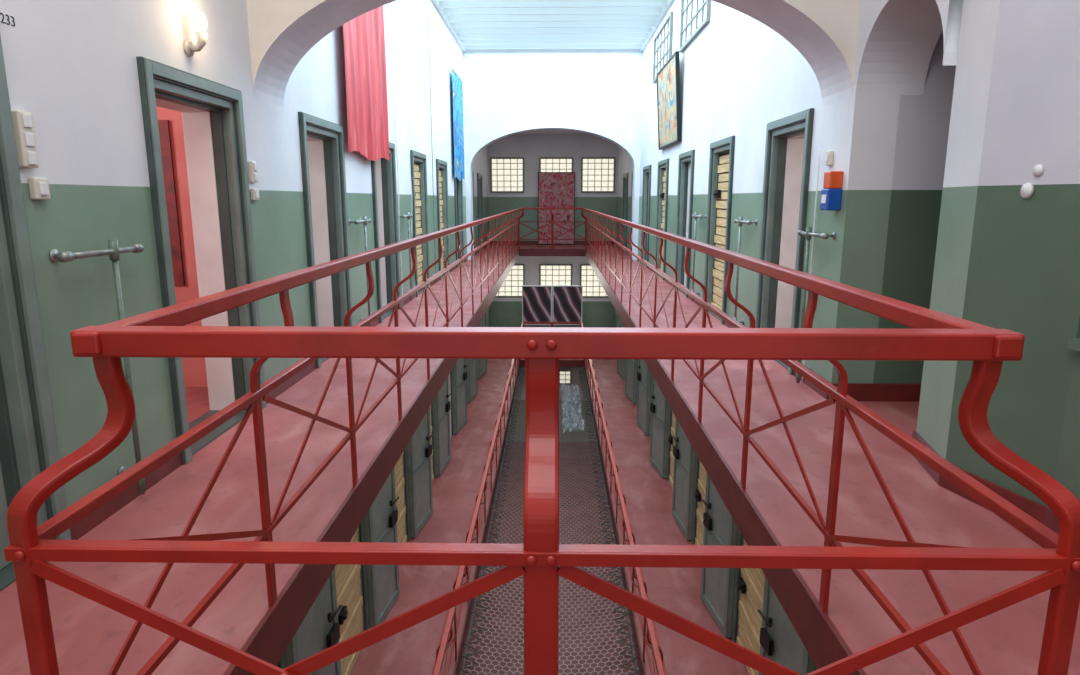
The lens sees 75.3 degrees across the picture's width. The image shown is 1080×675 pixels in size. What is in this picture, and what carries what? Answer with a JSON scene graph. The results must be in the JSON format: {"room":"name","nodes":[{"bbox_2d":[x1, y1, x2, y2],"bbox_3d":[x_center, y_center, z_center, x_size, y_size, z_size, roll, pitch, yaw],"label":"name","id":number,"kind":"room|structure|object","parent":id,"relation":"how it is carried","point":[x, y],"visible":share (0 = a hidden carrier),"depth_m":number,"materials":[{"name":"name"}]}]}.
{"room":"prison interior","nodes":[
{"label":"prison interior","id":0,"kind":"room"},
{"bbox_2d":[156,106,207,386],"bbox_3d":[-3.756,-0.776,4.255,2.950,2.750,2.070,0,11,1],"label":"wall","id":1,"kind":"structure","parent":0,"point":[194,369],"depth_m":5.24,"materials":[{"name":"pink paint"}]},
{"bbox_2d":[158,120,184,284],"bbox_3d":[-2.893,-0.987,5.190,0.400,1.200,0.020,0,11,1],"label":"poster","id":2,"kind":"object","parent":1,"relation":"attached to","point":[163,125],"visible":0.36,"depth_m":5.17,"materials":[{"name":"red paper"}]},
{"bbox_2d":[185,387,209,422],"bbox_3d":[-3.731,0.622,4.532,2.900,0.100,1.970,0,11,1],"label":"floor","id":3,"kind":"structure","parent":0,"point":[197,398],"depth_m":5.07,"materials":[{"name":"red paint"}]},
{"bbox_2d":[0,0,489,506],"bbox_3d":[-2.022,-1.391,10.112,0.300,8.320,24.700,0,11,1],"label":"wall","id":4,"kind":"structure","parent":0,"point":[71,65],"depth_m":3.51,"materials":[{"name":"paint"}]},
{"bbox_2d":[0,13,14,26],"bbox_3d":[-2.007,-1.198,2.639,0.001,0.036,0.072,0,11,1],"label":"number","id":5,"kind":"object","parent":4,"relation":"attached to","point":[13,20],"visible":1,"depth_m":2.64,"materials":[{"name":"black metal"}]},
{"bbox_2d":[11,110,38,167],"bbox_3d":[-1.990,-0.758,2.682,0.038,0.209,0.107,0,11,1],"label":"light switch","id":6,"kind":"object","parent":4,"relation":"attached to","point":[23,125],"visible":0.96,"depth_m":2.68,"materials":[{"name":"beige plastic"}]},
{"bbox_2d":[0,36,70,591],"bbox_3d":[-2.151,-0.046,2.213,0.338,2.150,1.120,0,11,1],"label":"door","id":7,"kind":"structure","parent":4,"relation":"in","point":[28,436],"depth_m":2.71,"materials":[{"name":"grey paint"}]},
{"bbox_2d":[28,177,49,199],"bbox_3d":[-1.989,-0.592,2.785,0.038,0.085,0.080,0,11,1],"label":"light switch","id":8,"kind":"object","parent":4,"relation":"attached to","point":[38,187],"visible":1,"depth_m":2.76,"materials":[{"name":"beige plastic"}]},
{"bbox_2d":[49,240,145,494],"bbox_3d":[-1.947,0.171,3.180,0.110,1.210,0.540,0,11,1],"label":"rack","id":9,"kind":"object","parent":4,"relation":"attached to","point":[113,250],"visible":0.87,"depth_m":3.17,"materials":[{"name":"silver metal"}]},
{"bbox_2d":[183,12,207,56],"bbox_3d":[-1.923,-1.698,3.921,0.120,0.236,0.090,0,11,1],"label":"wall lamp","id":10,"kind":"object","parent":4,"relation":"attached to","point":[200,20],"visible":1,"depth_m":3.90,"materials":[{"name":"beige ceramic"}]},
{"bbox_2d":[183,32,207,56],"bbox_3d":[-1.923,-1.644,3.932,0.119,0.127,0.090,0,11,1],"label":"socket","id":11,"kind":"object","parent":10,"relation":"attached to","point":[189,49],"depth_m":3.91,"materials":[{"name":"beige ceramic"}]},
{"bbox_2d":[136,56,265,463],"bbox_3d":[-2.113,-0.442,4.214,0.338,2.150,1.120,0,11,1],"label":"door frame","id":12,"kind":"structure","parent":4,"relation":"in","point":[212,112],"depth_m":4.51,"materials":[{"name":"grey paint"}]},
{"bbox_2d":[248,161,257,182],"bbox_3d":[-1.951,-1.128,4.769,0.038,0.140,0.080,0,11,1],"label":"light switch","id":13,"kind":"object","parent":4,"relation":"attached to","point":[252,165],"visible":1,"depth_m":4.74,"materials":[{"name":"beige plastic"}]},
{"bbox_2d":[250,188,258,199],"bbox_3d":[-1.951,-0.981,4.798,0.038,0.080,0.080,0,11,1],"label":"light switch","id":14,"kind":"object","parent":4,"relation":"attached to","point":[254,192],"visible":1,"depth_m":4.77,"materials":[{"name":"beige plastic"}]},
{"bbox_2d":[70,244,486,539],"bbox_3d":[-1.863,-0.630,10.259,0.018,0.130,24.700,0,11,1],"label":"baseboard","id":15,"kind":"structure","parent":4,"relation":"attached to","point":[101,514],"depth_m":3.54,"materials":[{"name":"red paint"}]},
{"bbox_2d":[277,568,341,674],"bbox_3d":[-2.046,2.741,5.232,0.478,2.150,1.908,1,11,7],"label":"door","id":16,"kind":"structure","parent":4,"relation":"in","point":[319,630],"depth_m":5.79,"materials":[{"name":"grey paint"}]},
{"bbox_2d":[298,112,352,368],"bbox_3d":[-2.072,-0.875,6.401,0.338,2.150,1.120,0,11,1],"label":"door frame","id":17,"kind":"structure","parent":4,"relation":"in","point":[321,140],"depth_m":6.73,"materials":[{"name":"grey paint"}]},
{"bbox_2d":[349,216,371,326],"bbox_3d":[-1.868,-0.659,7.368,0.110,1.210,0.540,0,11,1],"label":"rack","id":18,"kind":"object","parent":4,"relation":"attached to","point":[365,220],"visible":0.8,"depth_m":7.36,"materials":[{"name":"silver metal"}]},
{"bbox_2d":[343,6,388,160],"bbox_3d":[-1.869,-2.847,7.424,0.092,1.881,1.760,0,11,1],"label":"red curtain","id":19,"kind":"object","parent":4,"relation":"attached to","point":[364,36],"visible":0.94,"depth_m":7.42,"materials":[{"name":"red fabric"}]},
{"bbox_2d":[335,468,399,674],"bbox_3d":[-2.001,2.304,7.439,0.484,2.150,1.908,2,11,8],"label":"door","id":20,"kind":"structure","parent":4,"relation":"in","point":[366,594],"depth_m":7.66,"materials":[{"name":"grey paint"}]},
{"bbox_2d":[371,142,400,322],"bbox_3d":[-2.030,-1.312,8.608,0.338,2.150,1.120,0,11,1],"label":"door","id":21,"kind":"structure","parent":4,"relation":"in","point":[383,171],"depth_m":8.97,"materials":[{"name":"grey paint"}]},
{"bbox_2d":[390,3,402,305],"bbox_3d":[-1.862,-2.657,9.042,0.014,4.561,0.073,0,11,1],"label":"cable","id":22,"kind":"object","parent":4,"relation":"attached to","point":[390,3],"visible":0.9,"depth_m":9.06,"materials":[{"name":"white plastic"}]},
{"bbox_2d":[399,212,412,300],"bbox_3d":[-1.827,-1.096,9.575,0.110,1.210,0.540,0,11,1],"label":"rack","id":23,"kind":"object","parent":4,"relation":"attached to","point":[408,215],"visible":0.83,"depth_m":9.62,"materials":[{"name":"silver metal"}]},
{"bbox_2d":[404,0,414,297],"bbox_3d":[-1.846,-2.821,9.876,0.010,4.561,0.110,0,11,1],"label":"cable","id":24,"kind":"object","parent":4,"relation":"attached to","point":[404,0],"visible":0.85,"depth_m":9.80,"materials":[{"name":"white plastic"}]},
{"bbox_2d":[394,408,432,542],"bbox_3d":[-1.955,1.867,9.647,0.495,2.150,1.908,2,11,8],"label":"door","id":25,"kind":"structure","parent":4,"relation":"in","point":[413,469],"depth_m":9.95,"materials":[{"name":"grey paint"}]},
{"bbox_2d":[410,150,429,296],"bbox_3d":[-1.989,-1.749,10.815,0.338,2.150,1.120,0,11,1],"label":"door","id":26,"kind":"structure","parent":4,"relation":"in","point":[418,164],"depth_m":11.09,"materials":[{"name":"grey paint"}]},
{"bbox_2d":[427,1,435,273],"bbox_3d":[-1.811,-3.191,11.739,0.010,4.560,0.012,0,11,1],"label":"cable","id":27,"kind":"object","parent":4,"relation":"attached to","point":[427,1],"visible":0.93,"depth_m":11.68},
{"bbox_2d":[430,377,451,481],"bbox_3d":[-1.923,1.430,11.852,0.472,2.150,1.908,1,11,7],"label":"door","id":28,"kind":"structure","parent":4,"relation":"in","point":[440,407],"depth_m":12.21,"materials":[{"name":"grey paint"}]},
{"bbox_2d":[436,159,449,279],"bbox_3d":[-1.947,-2.186,13.022,0.338,2.150,1.120,0,11,1],"label":"door","id":29,"kind":"structure","parent":4,"relation":"in","point":[441,166],"depth_m":13.32,"materials":[{"name":"grey paint"}]},
{"bbox_2d":[449,68,463,180],"bbox_3d":[-1.741,-4.402,14.761,0.072,2.141,1.660,0,11,1],"label":"banner","id":30,"kind":"object","parent":4,"relation":"attached to","point":[457,82],"visible":1,"depth_m":14.72,"materials":[{"name":"blue fabric"}]},
{"bbox_2d":[448,359,467,438],"bbox_3d":[-1.875,0.993,14.060,0.487,2.150,1.908,2,11,8],"label":"door","id":31,"kind":"structure","parent":4,"relation":"in","point":[457,377],"depth_m":14.39,"materials":[{"name":"grey paint"}]},
{"bbox_2d":[454,177,463,267],"bbox_3d":[-1.906,-2.623,15.229,0.338,2.150,1.120,0,11,1],"label":"door","id":32,"kind":"structure","parent":4,"relation":"in","point":[458,185],"depth_m":15.59,"materials":[{"name":"grey paint"}]},
{"bbox_2d":[466,359,477,402],"bbox_3d":[-1.835,0.556,16.266,0.484,2.150,1.908,2,11,8],"label":"door","id":33,"kind":"structure","parent":4,"relation":"in","point":[471,369],"depth_m":16.75,"materials":[{"name":"grey paint"}]},
{"bbox_2d":[472,171,474,255],"bbox_3d":[-1.864,-3.060,17.435,0.338,2.150,1.120,0,11,1],"label":"door","id":34,"kind":"structure","parent":4,"relation":"in","point":[472,171],"depth_m":17.89,"materials":[{"name":"grey paint"}]},
{"bbox_2d":[477,173,483,251],"bbox_3d":[-1.822,-3.497,19.642,0.338,2.150,1.120,0,11,1],"label":"door","id":35,"kind":"structure","parent":4,"relation":"in","point":[479,176],"depth_m":19.94,"materials":[{"name":"grey paint"}]},
{"bbox_2d":[477,313,486,378],"bbox_3d":[-1.790,0.119,18.474,0.493,2.150,1.908,2,11,8],"label":"door","id":36,"kind":"structure","parent":4,"relation":"in","point":[481,363],"depth_m":19.00,"materials":[{"name":"grey paint"}]},
{"bbox_2d":[432,0,673,50],"bbox_3d":[0.187,-5.496,10.302,4.080,0.220,11.250,0,11,1],"label":"skylight","id":37,"kind":"object","parent":4,"relation":"attached to","point":[474,24],"visible":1,"depth_m":13.67,"materials":[{"name":"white glass"}]},
{"bbox_2d":[350,359,518,674],"bbox_3d":[-1.345,2.781,10.925,1.055,0.180,24.700,0,11,1],"label":"floor","id":38,"kind":"structure","parent":0,"point":[410,651],"depth_m":10.15,"materials":[{"name":"red paint"}]},
{"bbox_2d":[431,322,523,674],"bbox_3d":[-0.740,2.043,11.481,0.161,1.332,19.260,0,11,1],"label":"railing","id":39,"kind":"object","parent":38,"relation":"attached to","point":[447,631],"visible":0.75,"depth_m":8.31,"materials":[{"name":"red metal"}]},
{"bbox_2d":[453,360,645,674],"bbox_3d":[0.181,2.654,11.585,1.970,0.212,19.300,0,11,1],"label":"trim","id":40,"kind":"structure","parent":38,"relation":"attached to","point":[562,363],"depth_m":10.70,"materials":[{"name":"red paint"}]},
{"bbox_2d":[460,367,639,674],"bbox_3d":[0.181,2.773,11.588,1.924,0.118,19.162,0,11,1],"label":"safety net","id":41,"kind":"object","parent":40,"relation":"attached to","point":[521,372],"visible":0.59,"depth_m":10.53,"materials":[{"name":"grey metal"}]},
{"bbox_2d":[0,245,1079,674],"bbox_3d":[1.248,-0.467,10.233,6.240,0.180,24.700,0,11,1],"label":"floor","id":42,"kind":"structure","parent":0,"point":[89,635],"depth_m":3.29,"materials":[{"name":"red paint"}]},
{"bbox_2d":[37,208,522,674],"bbox_3d":[-0.740,-1.214,10.836,0.161,1.332,19.260,0,11,1],"label":"railing","id":43,"kind":"object","parent":42,"relation":"attached to","point":[184,313],"visible":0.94,"depth_m":2.37,"materials":[{"name":"red metal"}]},
{"bbox_2d":[223,249,866,674],"bbox_3d":[0.181,-0.602,10.940,1.970,0.212,19.300,0,11,1],"label":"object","id":44,"kind":"structure","parent":42,"relation":"attached to","point":[275,631],"depth_m":3.37,"materials":[{"name":"red paint"}]},
{"bbox_2d":[518,208,586,248],"bbox_3d":[0.358,-3.074,20.225,2.000,1.334,0.180,0,11,1],"label":"railing","id":45,"kind":"object","parent":42,"relation":"attached to","point":[552,221],"visible":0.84,"depth_m":20.25,"materials":[{"name":"red metal"}]},
{"bbox_2d":[538,172,574,244],"bbox_3d":[0.514,-4.056,22.031,1.160,2.240,0.050,0,11,1],"label":"painting","id":46,"kind":"object","parent":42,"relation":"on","point":[555,189],"visible":0.83,"depth_m":21.98,"materials":[{"name":"red fabric"}]},
{"bbox_2d":[582,208,1058,674],"bbox_3d":[1.101,-1.207,10.803,0.161,1.332,19.260,0,11,1],"label":"railing","id":47,"kind":"object","parent":42,"relation":"attached to","point":[913,316],"visible":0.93,"depth_m":2.32,"materials":[{"name":"red metal"}]},
{"bbox_2d":[459,441,639,674],"bbox_3d":[0.168,6.014,11.536,5.000,0.200,24.700,0,11,1],"label":"floor","id":48,"kind":"structure","parent":0,"point":[582,465],"depth_m":14.25,"materials":[{"name":"grey metal"}]},
{"bbox_2d":[487,134,617,441],"bbox_3d":[0.399,-2.152,22.660,5.000,11.700,0.300,0,11,1],"label":"wall","id":49,"kind":"structure","parent":0,"point":[504,311],"depth_m":22.22,"materials":[{"name":"paint"}]},
{"bbox_2d":[490,157,523,192],"bbox_3d":[-1.024,-5.086,21.927,1.060,1.080,0.050,0,11,1],"label":"window","id":50,"kind":"structure","parent":49,"relation":"in","point":[506,173],"depth_m":21.93,"materials":[{"name":"white glass"}]},
{"bbox_2d":[495,264,524,297],"bbox_3d":[-1.024,-1.829,22.572,1.060,1.080,0.050,0,11,1],"label":"window","id":51,"kind":"structure","parent":49,"relation":"in","point":[511,287],"depth_m":22.60,"materials":[{"name":"white glass"}]},
{"bbox_2d":[489,241,613,244],"bbox_3d":[0.396,-1.391,22.648,4.080,3.450,0.020,0,11,1],"label":"baseboard","id":52,"kind":"structure","parent":49,"relation":"attached to","point":[491,242],"depth_m":22.32,"materials":[{"name":"red paint"}]},
{"bbox_2d":[539,264,571,297],"bbox_3d":[0.506,-1.824,22.545,1.060,1.080,0.050,0,11,1],"label":"window","id":53,"kind":"structure","parent":49,"relation":"in","point":[549,274],"depth_m":22.51,"materials":[{"name":"beige glass"}]},
{"bbox_2d":[539,157,572,171],"bbox_3d":[0.506,-5.080,21.900,1.060,1.080,0.050,0,11,1],"label":"window","id":54,"kind":"structure","parent":49,"relation":"in","point":[546,164],"depth_m":21.84,"materials":[{"name":"white glass"}]},
{"bbox_2d":[559,370,571,384],"bbox_3d":[0.746,1.316,23.162,0.600,0.500,0.050,0,11,1],"label":"window","id":55,"kind":"structure","parent":49,"relation":"in","point":[564,374],"depth_m":23.17,"materials":[{"name":"white glass"}]},
{"bbox_2d":[580,264,608,297],"bbox_3d":[1.815,-1.819,22.521,1.060,1.080,0.050,0,11,1],"label":"window","id":56,"kind":"structure","parent":49,"relation":"in","point":[592,287],"depth_m":22.55,"materials":[{"name":"white glass"}]},
{"bbox_2d":[581,157,615,192],"bbox_3d":[1.815,-5.076,21.876,1.060,1.080,0.050,0,11,1],"label":"window","id":57,"kind":"structure","parent":49,"relation":"in","point":[597,173],"depth_m":21.88,"materials":[{"name":"white glass"}]},
{"bbox_2d":[517,130,587,133],"bbox_3d":[0.347,-5.827,19.079,4.600,0.100,5.300,0,11,1],"label":"ceiling","id":58,"kind":"structure","parent":0,"point":[535,131],"depth_m":21.06,"materials":[{"name":"white paint"}]},
{"bbox_2d":[463,49,642,259],"bbox_3d":[0.294,-4.341,16.468,4.080,5.000,0.400,0,11,1],"label":"wall","id":59,"kind":"structure","parent":0,"point":[598,92],"depth_m":16.03,"materials":[{"name":"white paint"}]},
{"bbox_2d":[246,0,859,107],"bbox_3d":[0.078,-3.104,4.762,4.080,2.880,0.550,0,11,1],"label":"wall","id":60,"kind":"structure","parent":0,"point":[281,32],"depth_m":4.82,"materials":[{"name":"white paint"}]},
{"bbox_2d":[585,359,748,674],"bbox_3d":[1.680,2.792,10.870,1.055,0.180,24.700,0,11,1],"label":"floor","id":61,"kind":"structure","parent":0,"point":[648,495],"depth_m":10.27,"materials":[{"name":"red paint"}]},
{"bbox_2d":[581,322,666,674],"bbox_3d":[1.101,2.050,11.448,0.161,1.332,19.260,0,11,1],"label":"railing","id":62,"kind":"object","parent":61,"relation":"attached to","point":[651,632],"visible":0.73,"depth_m":8.30,"materials":[{"name":"red metal"}]},
{"bbox_2d":[615,0,1079,507],"bbox_3d":[2.447,-1.375,10.031,0.520,8.320,24.700,0,11,1],"label":"wall","id":63,"kind":"structure","parent":0,"point":[1004,259],"depth_m":3.61,"materials":[{"name":"paint"}]},
{"bbox_2d":[616,315,625,378],"bbox_3d":[2.418,0.134,18.398,0.493,2.150,1.908,-1,11,-6],"label":"door","id":64,"kind":"structure","parent":63,"relation":"in","point":[621,363],"depth_m":19.02,"materials":[{"name":"grey paint"}]},
{"bbox_2d":[621,173,627,251],"bbox_3d":[2.519,-3.481,19.563,0.338,2.150,1.120,0,11,1],"label":"door","id":65,"kind":"structure","parent":63,"relation":"in","point":[625,176],"depth_m":19.87,"materials":[{"name":"grey paint"}]},
{"bbox_2d":[625,359,637,403],"bbox_3d":[2.386,0.571,16.192,0.472,2.150,1.908,-1,11,-6],"label":"door","id":66,"kind":"structure","parent":63,"relation":"in","point":[631,381],"depth_m":16.68,"materials":[{"name":"grey paint"}]},
{"bbox_2d":[630,171,632,242],"bbox_3d":[2.477,-3.044,17.356,0.338,2.150,1.120,0,11,1],"label":"door","id":67,"kind":"structure","parent":63,"relation":"in","point":[632,171],"depth_m":17.75,"materials":[{"name":"grey paint"}]},
{"bbox_2d":[636,359,651,436],"bbox_3d":[2.339,1.008,13.983,0.481,2.150,1.908,-1,11,-6],"label":"door","id":68,"kind":"structure","parent":63,"relation":"in","point":[644,376],"depth_m":14.46,"materials":[{"name":"grey paint"}]},
{"bbox_2d":[640,165,651,267],"bbox_3d":[2.436,-2.607,15.150,0.338,2.150,1.120,0,11,1],"label":"door","id":69,"kind":"structure","parent":63,"relation":"in","point":[646,186],"depth_m":15.47,"materials":[{"name":"grey paint"}]},
{"bbox_2d":[654,159,668,279],"bbox_3d":[2.394,-2.170,12.943,0.338,2.150,1.120,0,11,1],"label":"door","id":70,"kind":"structure","parent":63,"relation":"in","point":[663,166],"depth_m":13.21,"materials":[{"name":"grey paint"}]},
{"bbox_2d":[649,376,675,488],"bbox_3d":[2.303,1.445,11.779,0.472,2.150,1.908,-1,11,-6],"label":"door","id":71,"kind":"structure","parent":63,"relation":"in","point":[663,419],"depth_m":12.13,"materials":[{"name":"grey paint"}]},
{"bbox_2d":[653,11,673,82],"bbox_3d":[2.248,-5.282,12.880,0.050,0.850,2.000,0,11,1],"label":"window","id":72,"kind":"structure","parent":63,"relation":"in","point":[663,40],"depth_m":12.79,"materials":[{"name":"white glass"}]},
{"bbox_2d":[656,51,680,149],"bbox_3d":[2.170,-3.939,11.873,0.142,1.341,2.010,0,11,1],"label":"painting","id":73,"kind":"object","parent":63,"relation":"attached to","point":[668,76],"visible":1,"depth_m":11.63,"materials":[{"name":"paint"}]},
{"bbox_2d":[674,150,694,297],"bbox_3d":[2.353,-1.733,10.736,0.338,2.150,1.120,0,11,1],"label":"door","id":74,"kind":"structure","parent":63,"relation":"in","point":[686,162],"depth_m":11.06,"materials":[{"name":"grey paint"}]},
{"bbox_2d":[672,418,706,544],"bbox_3d":[2.270,1.882,9.570,0.452,2.150,1.908,-1,11,-5],"label":"door","id":75,"kind":"structure","parent":63,"relation":"in","point":[689,476],"depth_m":9.88,"materials":[{"name":"grey paint"}]},
{"bbox_2d":[679,0,710,52],"bbox_3d":[2.193,-4.700,9.938,0.050,0.850,2.000,0,11,1],"label":"window","id":76,"kind":"structure","parent":63,"relation":"in","point":[695,15],"depth_m":10.12,"materials":[{"name":"white glass"}]},
{"bbox_2d":[691,212,706,300],"bbox_3d":[2.141,-1.081,9.503,0.110,1.210,0.540,0,11,1],"label":"rack","id":77,"kind":"object","parent":63,"relation":"attached to","point":[695,215],"visible":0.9,"depth_m":9.55,"materials":[{"name":"silver metal"}]},
{"bbox_2d":[702,136,734,323],"bbox_3d":[2.311,-1.296,8.529,0.338,2.150,1.120,0,11,1],"label":"door","id":78,"kind":"structure","parent":63,"relation":"in","point":[721,157],"depth_m":8.74,"materials":[{"name":"grey paint"}]},
{"bbox_2d":[701,474,764,674],"bbox_3d":[2.223,2.319,7.365,0.465,2.150,1.908,-1,11,-6],"label":"door","id":79,"kind":"structure","parent":63,"relation":"in","point":[733,597],"depth_m":7.61,"materials":[{"name":"grey paint"}]},
{"bbox_2d":[733,217,756,327],"bbox_3d":[2.098,-0.635,7.247,0.110,1.210,0.540,0,11,1],"label":"rack","id":80,"kind":"object","parent":63,"relation":"attached to","point":[740,221],"visible":0.88,"depth_m":7.29,"materials":[{"name":"silver metal"}]},
{"bbox_2d":[755,108,813,374],"bbox_3d":[2.266,-0.830,6.176,0.338,2.150,1.120,0,11,1],"label":"door","id":81,"kind":"structure","parent":63,"relation":"in","point":[788,146],"depth_m":6.51,"materials":[{"name":"grey paint"}]},
{"bbox_2d":[758,577,816,674],"bbox_3d":[2.185,2.756,5.157,0.458,2.150,1.908,-1,11,-6],"label":"door","id":82,"kind":"structure","parent":63,"relation":"in","point":[780,642],"depth_m":5.73,"materials":[{"name":"grey paint"}]},
{"bbox_2d":[802,148,820,381],"bbox_3d":[2.095,-0.531,5.412,0.010,1.800,0.012,0,11,1],"label":"cable","id":83,"kind":"object","parent":63,"relation":"attached to","point":[819,148],"visible":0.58,"depth_m":5.33,"materials":[{"name":"white plastic"}]},
{"bbox_2d":[796,227,835,382],"bbox_3d":[2.062,-0.223,5.321,0.110,1.210,0.540,0,11,1],"label":"rack","id":84,"kind":"object","parent":63,"relation":"attached to","point":[808,233],"visible":0.81,"depth_m":5.32,"materials":[{"name":"silver metal"}]},
{"bbox_2d":[825,151,833,165],"bbox_3d":[2.098,-1.303,5.086,0.038,0.100,0.080,0,11,1],"label":"sensor","id":85,"kind":"object","parent":63,"relation":"attached to","point":[829,154],"visible":1,"depth_m":5.06,"materials":[{"name":"beige plastic"}]},
{"bbox_2d":[820,171,842,209],"bbox_3d":[2.062,-1.037,4.956,0.103,0.270,0.140,0,11,1],"label":"dispenser","id":86,"kind":"object","parent":63,"relation":"attached to","point":[831,195],"visible":1,"depth_m":4.90,"materials":[{"name":"blue plastic"}]},
{"bbox_2d":[617,241,1058,534],"bbox_3d":[3.267,-0.611,10.166,2.200,0.130,24.700,0,11,1],"label":"baseboard","id":87,"kind":"structure","parent":63,"relation":"attached to","point":[883,392],"depth_m":3.90,"materials":[{"name":"red paint"}]},
{"bbox_2d":[1020,183,1033,198],"bbox_3d":[2.123,-0.641,3.055,0.014,0.072,0.072,0,11,1],"label":"cover plate","id":88,"kind":"object","parent":63,"relation":"attached to","point":[1026,191],"visible":1,"depth_m":3.04,"materials":[{"name":"white plastic"}]},
{"bbox_2d":[1033,164,1043,175],"bbox_3d":[2.134,-0.716,2.999,0.014,0.054,0.054,0,11,1],"label":"cover plate","id":89,"kind":"object","parent":63,"relation":"attached to","point":[1038,170],"visible":1,"depth_m":2.99,"materials":[{"name":"white plastic"}]},
{"bbox_2d":[873,30,955,383],"bbox_3d":[3.367,-1.319,1.205,2.080,5.000,7.400,0,11,1],"label":"wall","id":90,"kind":"structure","parent":0,"point":[923,120],"depth_m":4.81,"materials":[{"name":"paint"}]},
{"bbox_3d":[0.378,0.582,22.029,1.970,0.180,2.000,0,11,1],"label":"floor","id":91,"kind":"structure","parent":0,"visible":0},
{"bbox_2d":[522,285,551,326],"bbox_3d":[-0.094,-0.543,21.713,0.920,2.150,0.050,0,11,1],"label":"display board","id":92,"kind":"object","parent":91,"relation":"on","point":[536,299],"visible":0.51,"depth_m":21.59,"materials":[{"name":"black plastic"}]},
{"bbox_2d":[519,322,584,359],"bbox_3d":[0.358,0.183,20.870,2.000,1.334,0.180,0,11,1],"label":"railing","id":93,"kind":"object","parent":91,"relation":"attached to","point":[551,323],"visible":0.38,"depth_m":20.66,"materials":[{"name":"metal"}]},
{"bbox_2d":[552,285,582,326],"bbox_3d":[0.846,-0.539,21.696,0.920,2.150,0.050,0,11,1],"label":"display board","id":94,"kind":"object","parent":91,"relation":"on","point":[567,299],"visible":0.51,"depth_m":21.58,"materials":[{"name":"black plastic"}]},
{"bbox_3d":[-0.029,1.598,-0.193,1.970,0.180,3.400,0,11,1],"label":"floor","id":95,"kind":"structure","parent":0,"visible":0},
{"bbox_2d":[4,326,1079,674],"bbox_3d":[0.003,0.651,1.413,2.000,1.334,0.180,0,11,1],"label":"railing","id":96,"kind":"object","parent":95,"relation":"attached to","point":[539,558],"visible":1,"depth_m":1.31,"materials":[{"name":"red metal"}]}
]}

